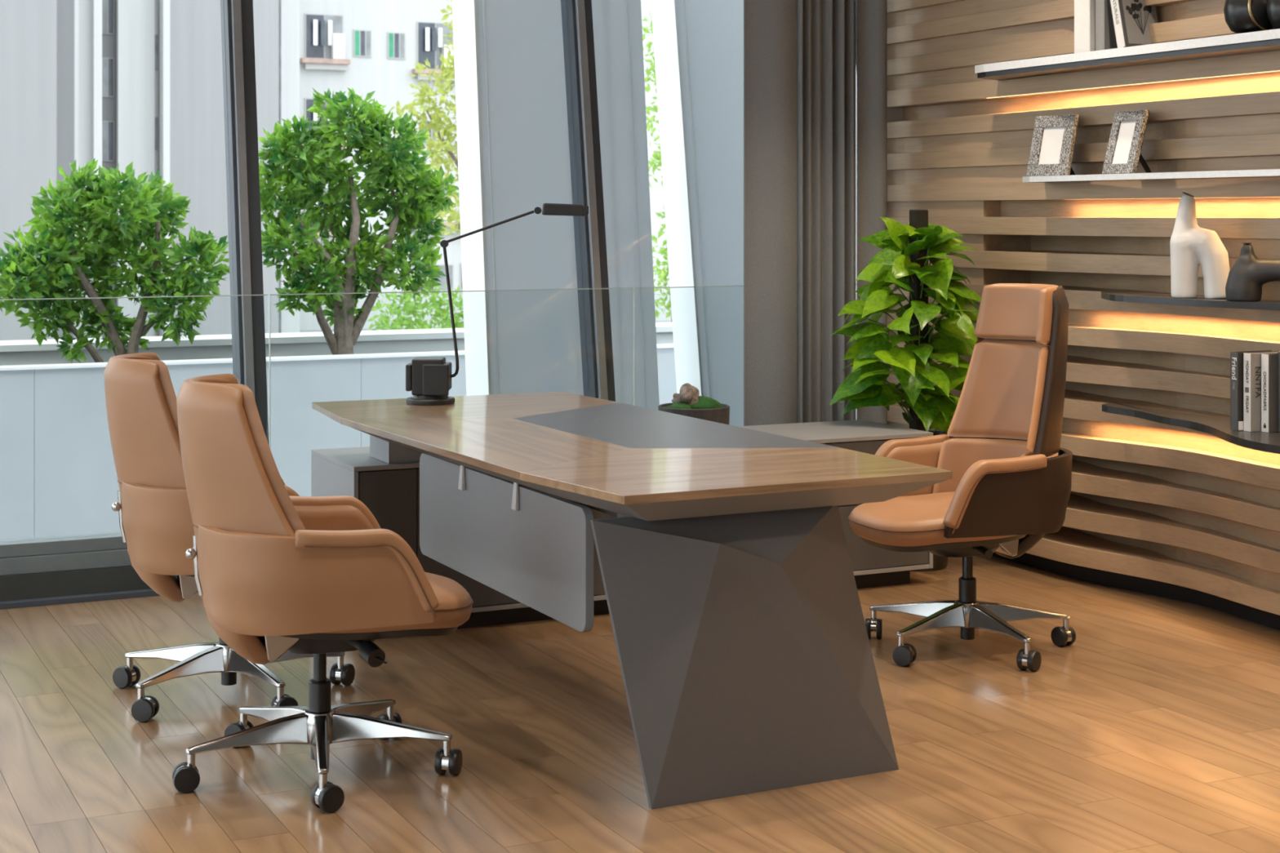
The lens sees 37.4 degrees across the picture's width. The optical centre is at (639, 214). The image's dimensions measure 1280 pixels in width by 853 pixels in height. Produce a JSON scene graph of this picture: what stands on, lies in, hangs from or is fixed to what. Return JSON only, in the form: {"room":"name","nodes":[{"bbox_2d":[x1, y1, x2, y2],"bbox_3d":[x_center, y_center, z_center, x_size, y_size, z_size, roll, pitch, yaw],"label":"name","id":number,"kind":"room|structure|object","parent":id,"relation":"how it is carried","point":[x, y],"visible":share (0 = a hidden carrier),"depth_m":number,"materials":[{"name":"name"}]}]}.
{"room":"office","nodes":[
{"label":"office","id":0,"kind":"room"},
{"bbox_2d":[0,555,1279,852],"bbox_3d":[-0.305,1.450,2.720,8.200,0.140,9.570,0,0,-26],"label":"floor","id":1,"kind":"structure","parent":0,"point":[1157,730],"depth_m":4.87,"materials":[{"name":"brown wood"}]},
{"bbox_2d":[103,351,355,722],"bbox_3d":[-1.171,0.890,5.449,0.716,0.979,0.687,0,0,-18],"label":"chair","id":2,"kind":"object","parent":1,"relation":"on","point":[153,505],"visible":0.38,"depth_m":5.21,"materials":[{"name":"beige leather"}]},
{"bbox_2d":[172,373,473,813],"bbox_3d":[-0.784,0.890,4.684,0.729,0.979,0.673,0,0,-18],"label":"chair","id":3,"kind":"object","parent":1,"relation":"on","point":[276,572],"visible":1,"depth_m":4.47,"materials":[{"name":"leather"}]},
{"bbox_2d":[0,283,857,609],"bbox_3d":[-1.515,0.838,6.982,5.500,1.082,0.042,0,0,-26],"label":"guard","id":4,"kind":"object","parent":1,"relation":"on","point":[143,593],"visible":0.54,"depth_m":6.81,"materials":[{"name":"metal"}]},
{"bbox_2d":[311,419,933,628],"bbox_3d":[-0.022,1.097,6.809,2.235,0.566,0.500,0,0,-26],"label":"credenza","id":5,"kind":"object","parent":1,"relation":"on","point":[390,491],"visible":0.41,"depth_m":6.42,"materials":[{"name":"grey paint"}]},
{"bbox_2d":[657,382,729,424],"bbox_3d":[0.197,0.713,6.925,0.262,0.200,0.262,0,0,-26],"label":"moss bowl","id":6,"kind":"object","parent":5,"relation":"on","point":[688,402],"visible":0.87,"depth_m":6.86,"materials":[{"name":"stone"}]},
{"bbox_2d":[311,391,952,809],"bbox_3d":[-0.186,1.005,5.479,1.000,0.750,2.367,0,0,-26],"label":"executive desk","id":7,"kind":"object","parent":1,"relation":"on","point":[747,664],"visible":1,"depth_m":4.58,"materials":[{"name":"brown wood"}]},
{"bbox_2d":[405,203,588,405],"bbox_3d":[-0.476,0.296,6.318,0.608,0.668,0.162,0,0,0],"label":"desk lamp","id":8,"kind":"object","parent":7,"relation":"on","point":[428,380],"visible":1,"depth_m":6.27,"materials":[{"name":"black metal"}]},
{"bbox_2d":[586,205,588,214],"bbox_3d":[-0.176,-0.015,6.318,0.009,0.028,0.040,0,0,0],"label":"switch","id":9,"kind":"object","parent":8,"relation":"attached to","point":[587,207],"depth_m":6.30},
{"bbox_2d":[828,209,981,571],"bbox_3d":[1.036,0.680,7.413,0.657,1.400,0.695,0,0,-26],"label":"pothos","id":10,"kind":"object","parent":1,"relation":"on","point":[903,260],"visible":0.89,"depth_m":7.32,"materials":[{"name":"plant"}]},
{"bbox_2d":[848,283,1075,671],"bbox_3d":[1.036,0.803,5.989,0.747,1.154,0.689,0,0,-22],"label":"chair","id":11,"kind":"object","parent":1,"relation":"on","point":[1009,488],"visible":0.95,"depth_m":5.96,"materials":[{"name":"leather"}]},
{"bbox_2d":[886,0,1279,630],"bbox_3d":[3.189,-0.070,4.228,0.595,3.100,9.270,0,0,-26],"label":"wall","id":12,"kind":"structure","parent":0,"point":[1176,513],"depth_m":6.93,"materials":[{"name":"brown wood"}]},
{"bbox_2d":[0,565,177,601],"bbox_3d":[-2.355,1.336,6.744,7.980,0.088,0.060,0,0,-26],"label":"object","id":13,"kind":"structure","parent":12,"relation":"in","point":[117,579],"depth_m":6.85,"materials":[{"name":"grey paint"}]},
{"bbox_2d":[974,28,1279,80],"bbox_3d":[1.935,-0.554,6.217,0.192,0.048,2.742,0,0,-26],"label":"wall shelf","id":14,"kind":"object","parent":12,"relation":"attached to","point":[1263,41],"visible":1,"depth_m":6.52,"materials":[{"name":"metal"}]},
{"bbox_2d":[1074,0,1094,53],"bbox_3d":[1.651,-0.724,6.833,0.140,0.290,0.088,0,0,-26],"label":"book","id":15,"kind":"object","parent":14,"relation":"on","point":[1084,10],"visible":0.48,"depth_m":6.79,"materials":[{"name":"white paper"}]},
{"bbox_2d":[1094,0,1117,50],"bbox_3d":[1.696,-0.719,6.774,0.130,0.280,0.052,0,0,-26],"label":"book","id":16,"kind":"object","parent":14,"relation":"on","point":[1104,33],"visible":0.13,"depth_m":6.74,"materials":[{"name":"white paper"}]},
{"bbox_2d":[1110,0,1158,48],"bbox_3d":[1.750,-0.716,6.702,0.167,0.273,0.104,0,0,-26],"label":"book","id":17,"kind":"object","parent":14,"relation":"on","point":[1131,19],"visible":0.91,"depth_m":6.66,"materials":[{"name":"white paper"}]},
{"bbox_2d":[1121,0,1157,44],"bbox_3d":[1.765,-0.716,6.683,0.146,0.234,0.055,0,0,-26],"label":"picture","id":18,"kind":"object","parent":17,"relation":"attached to","point":[1136,16],"depth_m":6.66,"materials":[{"name":"black"}]},
{"bbox_2d":[1223,0,1279,33],"bbox_3d":[2.004,-0.688,6.077,0.186,0.219,0.370,0,0,-26],"label":"sculpture","id":19,"kind":"object","parent":14,"relation":"on","point":[1241,16],"visible":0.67,"depth_m":6.05,"materials":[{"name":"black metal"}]},
{"bbox_2d":[986,70,1279,98],"bbox_3d":[2.243,-0.471,5.742,0.078,0.014,4.022,0,0,-24],"label":"led strip","id":20,"kind":"object","parent":12,"relation":"attached to","point":[1276,70],"visible":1,"depth_m":6.72,"materials":[{"name":"yellow plastic"}]},
{"bbox_2d":[1022,168,1279,182],"bbox_3d":[2.000,-0.132,6.081,0.172,0.021,2.440,0,0,-26],"label":"wall shelf","id":21,"kind":"object","parent":12,"relation":"attached to","point":[1266,172],"visible":1,"depth_m":6.42,"materials":[{"name":"metal"}]},
{"bbox_2d":[1026,114,1079,176],"bbox_3d":[1.563,-0.256,7.047,0.163,0.226,0.185,0,0,-40],"label":"photo frame","id":22,"kind":"object","parent":21,"relation":"on","point":[1054,136],"visible":1,"depth_m":7.01,"materials":[{"name":"grey stone"}]},
{"bbox_2d":[1102,110,1151,173],"bbox_3d":[1.741,-0.254,6.679,0.161,0.222,0.150,0,0,-30],"label":"photo frame","id":23,"kind":"object","parent":21,"relation":"on","point":[1123,155],"visible":0.98,"depth_m":6.65,"materials":[{"name":"grey stone"}]},
{"bbox_2d":[1101,291,1279,311],"bbox_3d":[2.069,0.291,5.926,0.182,0.022,2.100,0,0,-26],"label":"wall shelf","id":24,"kind":"object","parent":12,"relation":"attached to","point":[1109,295],"visible":1,"depth_m":6.26,"materials":[{"name":"wood"}]},
{"bbox_2d":[1169,191,1230,298],"bbox_3d":[1.875,0.102,6.338,0.201,0.357,0.101,0,0,34],"label":"decorative sculpture","id":25,"kind":"object","parent":24,"relation":"on","point":[1191,245],"visible":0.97,"depth_m":6.32,"materials":[{"name":"white ceramic"}]},
{"bbox_2d":[1225,242,1279,301],"bbox_3d":[2.013,0.199,6.092,0.254,0.216,0.113,0,0,34],"label":"ceramic vase","id":26,"kind":"object","parent":24,"relation":"on","point":[1246,277],"visible":1,"depth_m":6.08,"materials":[{"name":"black ceramic"}]},
{"bbox_2d":[1102,402,1279,453],"bbox_3d":[1.906,0.692,5.820,0.567,0.024,2.050,0,0,-26],"label":"wall shelf","id":27,"kind":"object","parent":12,"relation":"attached to","point":[1219,427],"visible":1,"depth_m":6.20,"materials":[{"name":"wood"}]},
{"bbox_2d":[1230,350,1279,431],"bbox_3d":[1.947,0.556,5.995,0.172,0.246,0.038,0,0,-26],"label":"book","id":28,"kind":"object","parent":27,"relation":"on","point":[1236,357],"visible":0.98,"depth_m":5.95,"materials":[{"name":"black paper"}]},
{"bbox_2d":[1243,351,1278,431],"bbox_3d":[1.979,0.557,5.969,0.172,0.244,0.036,0,0,-26],"label":"book","id":29,"kind":"object","parent":27,"relation":"on","point":[1251,361],"visible":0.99,"depth_m":5.93,"materials":[{"name":"white paper"}]},
{"bbox_2d":[1261,353,1278,432],"bbox_3d":[2.027,0.558,5.952,0.167,0.243,0.036,0,0,-26],"label":"book","id":30,"kind":"object","parent":27,"relation":"on","point":[1269,362],"visible":1,"depth_m":5.91,"materials":[{"name":"white paper"}]},
{"bbox_2d":[1278,351,1279,432],"bbox_3d":[2.072,0.554,5.931,0.160,0.250,0.037,0,0,-26],"label":"book","id":31,"kind":"object","parent":27,"relation":"on","point":[1278,352],"visible":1,"depth_m":5.91,"materials":[{"name":"white paper"}]},
{"bbox_3d":[-0.353,-1.670,2.819,8.200,0.100,9.790,0,0,-26],"label":"ceiling","id":32,"kind":"structure","parent":0,"visible":0},
{"bbox_2d":[743,0,797,426],"bbox_3d":[0.546,-0.115,7.859,0.235,2.970,0.028,0,0,-15],"label":"wall","id":33,"kind":"structure","parent":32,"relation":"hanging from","point":[770,26],"depth_m":7.85,"materials":[{"name":"grey paint"}]},
{"bbox_2d":[797,0,855,422],"bbox_3d":[0.776,-0.115,7.992,0.327,2.970,0.074,0,0,-26],"label":"curtain","id":34,"kind":"object","parent":32,"relation":"hanging from","point":[826,28],"visible":0.73,"depth_m":7.98,"materials":[{"name":"grey fabric"}]},
{"bbox_2d":[857,0,886,424],"bbox_3d":[0.990,-0.115,8.081,0.136,2.970,0.021,0,0,-8],"label":"wall","id":35,"kind":"structure","parent":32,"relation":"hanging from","point":[871,14],"depth_m":8.08,"materials":[{"name":"grey paint"}]},
{"bbox_3d":[-3.996,-0.070,0.819,0.100,3.099,9.410,0,0,-26],"label":"wall","id":36,"kind":"structure","parent":0,"visible":0},
{"bbox_2d":[0,0,857,576],"bbox_3d":[-2.463,-0.159,6.970,7.980,2.902,0.549,0,0,-26],"label":"window","id":37,"kind":"structure","parent":36,"relation":"in","point":[20,556],"depth_m":7.40,"materials":[{"name":"grey metal"}]},
{"label":"outside","id":38,"kind":"structure","parent":0,"visible":0},
{"bbox_2d":[299,320,671,332],"bbox_3d":[4.697,5.430,13.339,260.000,0.100,260.000,0,0,-26],"label":"ground","id":39,"kind":"structure","parent":38,"point":[313,331],"depth_m":88.68,"materials":[{"name":"grey concrete"}]},
{"bbox_2d":[0,0,278,340],"bbox_3d":[-29.051,-13.620,70.354,32.400,38.000,28.000,0,0,-26],"label":"apartment building","id":40,"kind":"structure","parent":39,"relation":"on","point":[112,82],"depth_m":76.64,"materials":[{"name":"concrete"}]},
{"bbox_2d":[367,271,463,330],"bbox_3d":[-2.488,3.049,25.340,2.560,4.641,1.620,0,0,-26],"label":"bush","id":41,"kind":"object","parent":39,"relation":"on","point":[408,307],"visible":0.24,"depth_m":25.10,"materials":[{"name":"green plant"}]},
{"bbox_2d":[389,0,460,236],"bbox_3d":[-3.691,0.261,40.171,3.491,10.218,2.469,0,0,-26],"label":"street tree","id":42,"kind":"object","parent":39,"relation":"on","point":[446,71],"visible":0.34,"depth_m":39.96,"materials":[{"name":"green plant"}]},
{"bbox_2d":[278,0,671,333],"bbox_3d":[-8.471,-13.620,94.574,25.550,38.000,14.100,0,0,-26],"label":"apartment building","id":43,"kind":"structure","parent":39,"relation":"on","point":[365,46],"depth_m":89.40,"materials":[{"name":"concrete"}]},
{"bbox_2d":[641,12,671,322],"bbox_3d":[0.663,0.759,33.591,2.774,9.223,2.479,0,0,-26],"label":"street tree","id":44,"kind":"object","parent":39,"relation":"on","point":[663,273],"visible":0.12,"depth_m":33.37,"materials":[{"name":"green plant"}]},
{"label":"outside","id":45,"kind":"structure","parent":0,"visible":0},
{"bbox_3d":[-2.474,2.005,9.792,36.000,0.250,5.000,0,0,-26],"label":"floor","id":46,"kind":"structure","parent":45,"visible":0},
{"bbox_2d":[0,337,120,539],"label":"planter","id":47,"kind":"object","parent":46,"relation":"on","point":[58,475],"depth_m":10.15,"materials":[{"name":"concrete"}]},
{"bbox_2d":[138,334,232,396],"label":"planter","id":48,"kind":"object","parent":46,"relation":"on","point":[208,354],"depth_m":11.74,"materials":[{"name":"concrete"}]},
{"bbox_2d":[0,158,229,363],"bbox_3d":[-3.124,0.356,10.995,1.472,1.364,0.850,0,0,-26],"label":"citrus tree","id":49,"kind":"object","parent":48,"relation":"on","point":[64,267],"visible":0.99,"depth_m":10.90,"materials":[{"name":"green plant"}]},
{"bbox_2d":[265,328,466,496],"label":"planter","id":50,"kind":"object","parent":46,"relation":"on","point":[304,371],"depth_m":10.83,"materials":[{"name":"concrete"}]},
{"bbox_2d":[257,87,459,355],"bbox_3d":[-1.799,0.118,11.637,1.380,1.812,0.906,0,0,-26],"label":"citrus tree","id":51,"kind":"object","parent":50,"relation":"on","point":[314,166],"visible":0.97,"depth_m":11.53,"materials":[{"name":"green plant"}]},
{"bbox_2d":[452,0,659,410],"bbox_3d":[-0.391,-0.420,8.426,0.801,4.800,0.784,0,0,-26],"label":"pillar","id":52,"kind":"structure","parent":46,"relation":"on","point":[512,122],"depth_m":8.24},
{"bbox_2d":[650,0,857,426],"bbox_3d":[0.680,-0.420,9.003,1.191,4.800,0.970,0,0,-26],"label":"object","id":53,"kind":"object","parent":46,"relation":"on","point":[699,44],"visible":0.21,"depth_m":8.68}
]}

